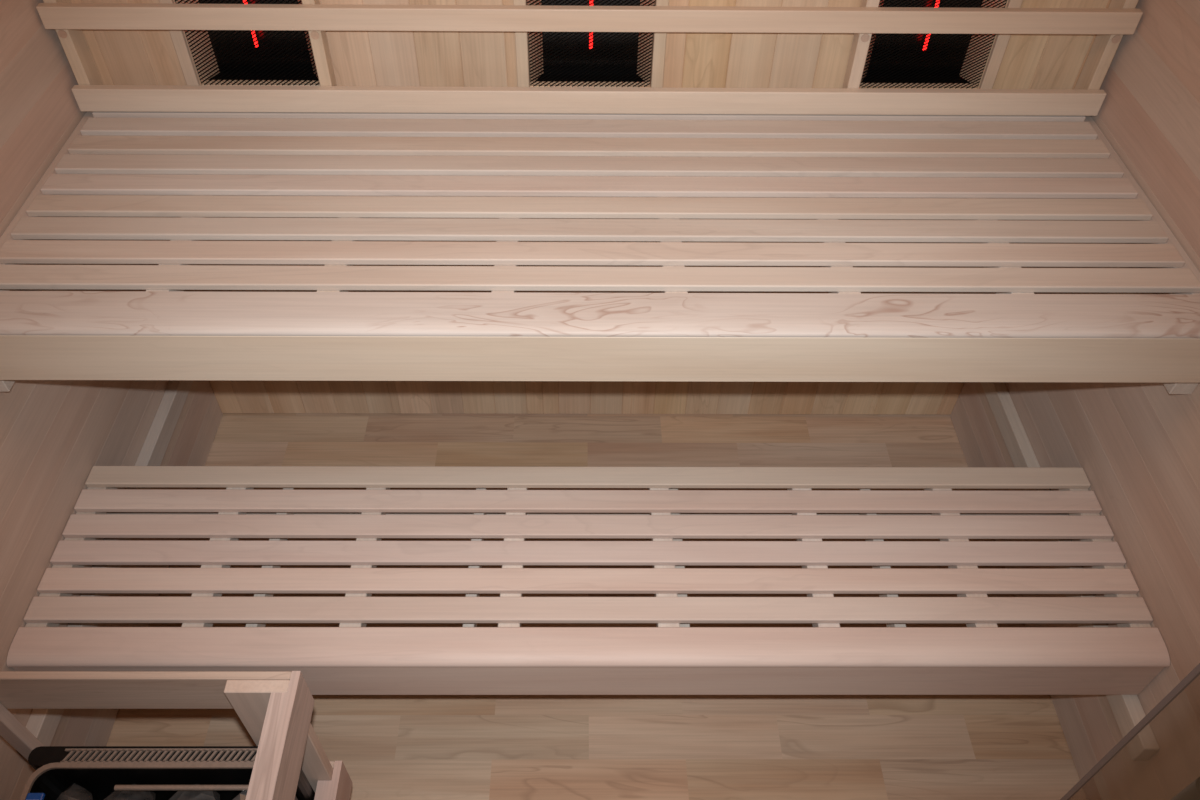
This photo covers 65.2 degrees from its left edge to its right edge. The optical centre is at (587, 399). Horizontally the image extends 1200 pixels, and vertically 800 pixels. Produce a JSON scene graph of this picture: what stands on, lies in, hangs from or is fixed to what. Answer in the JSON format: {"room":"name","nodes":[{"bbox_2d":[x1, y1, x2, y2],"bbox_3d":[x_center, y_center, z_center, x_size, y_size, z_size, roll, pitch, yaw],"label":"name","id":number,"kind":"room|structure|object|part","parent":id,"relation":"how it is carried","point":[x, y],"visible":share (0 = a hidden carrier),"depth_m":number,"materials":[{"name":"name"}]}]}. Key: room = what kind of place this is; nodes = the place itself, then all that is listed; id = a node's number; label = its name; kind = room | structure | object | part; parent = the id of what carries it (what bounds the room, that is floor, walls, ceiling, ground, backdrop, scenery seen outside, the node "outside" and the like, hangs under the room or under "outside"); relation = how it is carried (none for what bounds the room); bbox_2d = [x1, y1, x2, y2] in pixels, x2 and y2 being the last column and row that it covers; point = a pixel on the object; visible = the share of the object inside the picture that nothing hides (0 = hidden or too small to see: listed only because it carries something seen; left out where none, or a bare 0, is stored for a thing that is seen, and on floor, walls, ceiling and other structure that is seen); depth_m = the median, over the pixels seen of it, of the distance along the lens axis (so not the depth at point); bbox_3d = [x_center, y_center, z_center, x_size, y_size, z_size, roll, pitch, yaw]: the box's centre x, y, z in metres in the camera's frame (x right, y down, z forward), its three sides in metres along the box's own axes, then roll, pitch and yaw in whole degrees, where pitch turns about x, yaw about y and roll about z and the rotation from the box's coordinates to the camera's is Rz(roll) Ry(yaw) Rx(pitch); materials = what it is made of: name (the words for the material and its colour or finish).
{"room":"spa","nodes":[
{"label":"spa","id":0,"kind":"room"},
{"bbox_2d":[0,0,222,799],"bbox_3d":[-1.006,-0.140,1.310,0.030,2.100,1.550,0,47,0],"label":"wall","id":1,"kind":"structure","parent":0,"point":[53,433],"depth_m":1.72,"materials":[{"name":"beige wood"}]},
{"bbox_2d":[0,264,81,391],"bbox_3d":[-0.975,-0.270,1.753,0.038,0.052,0.653,0,47,0],"label":"trim","id":2,"kind":"structure","parent":1,"relation":"attached to","point":[5,385],"depth_m":1.56,"materials":[{"name":"brown wood"}]},
{"bbox_2d":[0,112,1199,382],"bbox_3d":[0.007,-0.309,1.683,1.997,0.116,0.661,0,47,0],"label":"bench","id":3,"kind":"object","parent":2,"relation":"on","point":[384,188],"visible":0.91,"depth_m":1.55,"materials":[{"name":"brown wood"}]},
{"bbox_2d":[26,380,193,745],"bbox_3d":[-0.983,0.240,2.009,0.028,0.053,1.053,0,47,0],"label":"trim","id":4,"kind":"structure","parent":1,"relation":"attached to","point":[43,724],"depth_m":2.11,"materials":[{"name":"brown wood"}]},
{"bbox_2d":[7,466,1169,694],"bbox_3d":[0.005,0.337,1.797,1.997,0.138,0.428,0,47,0],"label":"bench","id":5,"kind":"object","parent":4,"relation":"on","point":[672,657],"visible":0.99,"depth_m":1.72,"materials":[{"name":"brown wood"}]},
{"bbox_2d":[70,0,1110,414],"bbox_3d":[0.007,-0.703,1.841,2.000,2.100,0.090,0,47,0],"label":"wall","id":6,"kind":"structure","parent":0,"point":[120,57],"depth_m":1.85,"materials":[{"name":"beige wood"}]},
{"bbox_2d":[159,0,319,85],"bbox_3d":[-0.643,-0.803,1.693,0.287,0.520,0.064,0,47,0],"label":"heater","id":7,"kind":"object","parent":6,"relation":"attached to","point":[261,57],"visible":0.61,"depth_m":1.83,"materials":[{"name":"black metal"}]},
{"bbox_3d":[-0.643,-0.784,1.675,0.287,0.520,0.012,0,47,0],"label":"frame","id":8,"kind":"part","parent":7,"relation":"part of","materials":[{"name":"brown wood"}]},
{"bbox_3d":[-0.643,-0.819,1.719,0.196,0.471,0.005,0,47,0],"label":"panel","id":9,"kind":"part","parent":7,"relation":"part of","materials":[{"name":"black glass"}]},
{"bbox_3d":[-0.645,-0.643,1.876,0.236,0.002,0.039,0,47,0],"label":"plate","id":10,"kind":"part","parent":7,"relation":"part of","materials":[{"name":"black metal"}]},
{"bbox_2d":[36,0,1142,115],"bbox_3d":[0.008,-0.732,1.693,1.984,0.444,0.067,0,47,0],"label":"backrest","id":11,"kind":"object","parent":6,"relation":"attached to","point":[1121,18],"visible":1,"depth_m":1.75,"materials":[{"name":"brown wood"}]},
{"bbox_3d":[-0.966,-0.740,1.692,0.023,0.444,0.049,0,47,0],"label":"post","id":12,"kind":"part","parent":11,"relation":"part of","materials":[{"name":"brown wood"}]},
{"bbox_3d":[-0.502,-0.735,1.691,0.023,0.444,0.036,0,47,0],"label":"post","id":13,"kind":"part","parent":11,"relation":"part of","materials":[{"name":"brown wood"}]},
{"bbox_3d":[0.006,-0.581,1.819,1.984,0.048,0.018,0,47,0],"label":"rail","id":14,"kind":"part","parent":11,"relation":"part of","materials":[{"name":"brown wood"}]},
{"bbox_3d":[0.007,-0.691,1.701,1.984,0.042,0.018,0,47,0],"label":"rail","id":15,"kind":"part","parent":11,"relation":"part of","materials":[{"name":"brown wood"}]},
{"bbox_3d":[0.515,-0.733,1.698,0.023,0.444,0.036,0,47,0],"label":"post","id":16,"kind":"part","parent":11,"relation":"part of","materials":[{"name":"brown wood"}]},
{"bbox_3d":[0.981,-0.736,1.706,0.023,0.444,0.049,0,47,0],"label":"post","id":17,"kind":"part","parent":11,"relation":"part of","materials":[{"name":"brown wood"}]},
{"bbox_2d":[513,0,668,87],"bbox_3d":[0.007,-0.801,1.698,0.287,0.520,0.064,0,47,0],"label":"heater","id":18,"kind":"object","parent":6,"relation":"attached to","point":[555,58],"visible":0.71,"depth_m":1.83,"materials":[{"name":"black metal"}]},
{"bbox_3d":[0.007,-0.817,1.724,0.196,0.471,0.005,0,47,0],"label":"panel","id":19,"kind":"part","parent":18,"relation":"part of","materials":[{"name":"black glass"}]},
{"bbox_3d":[0.005,-0.641,1.880,0.236,0.002,0.039,0,47,0],"label":"plate","id":20,"kind":"part","parent":18,"relation":"part of","materials":[{"name":"black metal"}]},
{"bbox_2d":[859,0,1022,88],"bbox_3d":[0.659,-0.800,1.702,0.287,0.520,0.064,0,47,0],"label":"heater","id":21,"kind":"object","parent":6,"relation":"attached to","point":[907,60],"visible":0.46,"depth_m":1.83,"materials":[{"name":"black metal"}]},
{"bbox_3d":[0.657,-0.640,1.885,0.236,0.002,0.039,0,47,0],"label":"plate","id":22,"kind":"part","parent":21,"relation":"part of","materials":[{"name":"black metal"}]},
{"bbox_3d":[0.659,-0.816,1.728,0.196,0.471,0.005,0,47,0],"label":"panel","id":23,"kind":"part","parent":21,"relation":"part of","materials":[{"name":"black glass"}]},
{"bbox_2d":[106,413,1086,799],"bbox_3d":[0.004,0.953,1.758,2.060,0.030,2.550,0,47,0],"label":"floor","id":24,"kind":"structure","parent":0,"point":[390,747],"depth_m":2.00,"materials":[{"name":"brown wood"}]},
{"bbox_2d":[20,746,314,799],"bbox_3d":[-0.635,0.799,1.496,0.389,0.553,0.285,0,47,0],"label":"stove","id":25,"kind":"object","parent":24,"relation":"on","point":[102,771],"visible":0.73,"depth_m":1.39,"materials":[{"name":"black metal"}]},
{"bbox_3d":[-0.787,0.578,1.328,0.024,0.007,0.043,0,47,0],"label":"label plate","id":26,"kind":"part","parent":25,"relation":"part of","materials":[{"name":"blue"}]},
{"bbox_2d":[56,783,92,799],"bbox_3d":[-0.754,0.604,1.371,0.069,0.058,0.079,-33,55,-27],"label":"stone","id":27,"kind":"object","parent":25,"relation":"in","point":[74,792],"visible":1,"depth_m":1.37,"materials":[{"name":"grey stone"}]},
{"bbox_2d":[104,784,155,799],"bbox_3d":[-0.673,0.593,1.375,0.079,0.057,0.062,-3,47,-4],"label":"stone","id":28,"kind":"object","parent":25,"relation":"in","point":[116,795],"visible":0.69,"depth_m":1.37,"materials":[{"name":"grey stone"}]},
{"bbox_3d":[-0.563,0.582,1.338,0.239,0.008,0.066,0,47,0],"label":"stone guard rod","id":29,"kind":"part","parent":25,"relation":"part of","materials":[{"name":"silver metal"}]},
{"bbox_2d":[169,784,219,799],"bbox_3d":[-0.580,0.602,1.372,0.068,0.049,0.083,30,54,25],"label":"stone","id":30,"kind":"object","parent":25,"relation":"in","point":[179,795],"visible":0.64,"depth_m":1.37,"materials":[{"name":"grey stone"}]},
{"bbox_2d":[232,791,246,799],"bbox_3d":[-0.490,0.600,1.370,0.052,0.062,0.070,30,54,24],"label":"stone","id":31,"kind":"object","parent":25,"relation":"in","point":[242,795],"visible":0.32,"depth_m":1.36,"materials":[{"name":"grey stone"}]},
{"bbox_2d":[0,671,351,799],"bbox_3d":[-0.694,0.738,1.452,0.583,0.700,0.334,0,47,0],"label":"guard","id":32,"kind":"object","parent":24,"relation":"on","point":[275,708],"visible":0.71,"depth_m":1.31,"materials":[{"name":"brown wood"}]},
{"bbox_3d":[-0.860,0.632,1.550,0.025,0.699,0.019,0,47,0],"label":"post","id":33,"kind":"part","parent":32,"relation":"part of","materials":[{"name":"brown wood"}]},
{"bbox_3d":[-0.460,0.633,1.552,0.088,0.699,0.019,0,47,0],"label":"post","id":34,"kind":"part","parent":32,"relation":"part of","materials":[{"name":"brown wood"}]},
{"bbox_2d":[950,0,1199,799],"bbox_3d":[1.024,-0.136,1.324,0.030,2.100,1.550,0,47,0],"label":"wall","id":35,"kind":"structure","parent":0,"point":[1136,444],"depth_m":1.69,"materials":[{"name":"beige wood"}]},
{"bbox_2d":[981,382,1159,760],"bbox_3d":[0.989,0.244,2.023,0.028,0.053,1.053,0,47,0],"label":"bench support rail","id":36,"kind":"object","parent":35,"relation":"attached to","point":[1127,710],"depth_m":2.03,"materials":[{"name":"brown wood"}]},
{"bbox_2d":[1068,220,1198,393],"bbox_3d":[0.987,-0.266,1.767,0.038,0.052,0.653,0,47,0],"label":"trim","id":37,"kind":"structure","parent":35,"relation":"attached to","point":[1172,388],"depth_m":1.56,"materials":[{"name":"brown wood"}]},
{"bbox_3d":[0.012,0.412,0.807,2.060,2.100,0.050,0,47,0],"label":"wall","id":38,"kind":"structure","parent":0,"visible":0},
{"bbox_2d":[1060,663,1199,799],"bbox_3d":[0.693,0.410,0.874,0.634,1.988,0.043,0,47,0],"label":"door","id":39,"kind":"structure","parent":38,"relation":"in","point":[1192,791],"depth_m":0.67,"materials":[{"name":"clear glass"}]},
{"bbox_3d":[0.533,0.472,0.943,0.022,0.386,0.039,0,47,0],"label":"handle","id":40,"kind":"part","parent":39,"relation":"part of","materials":[{"name":"black wood"}]}
]}

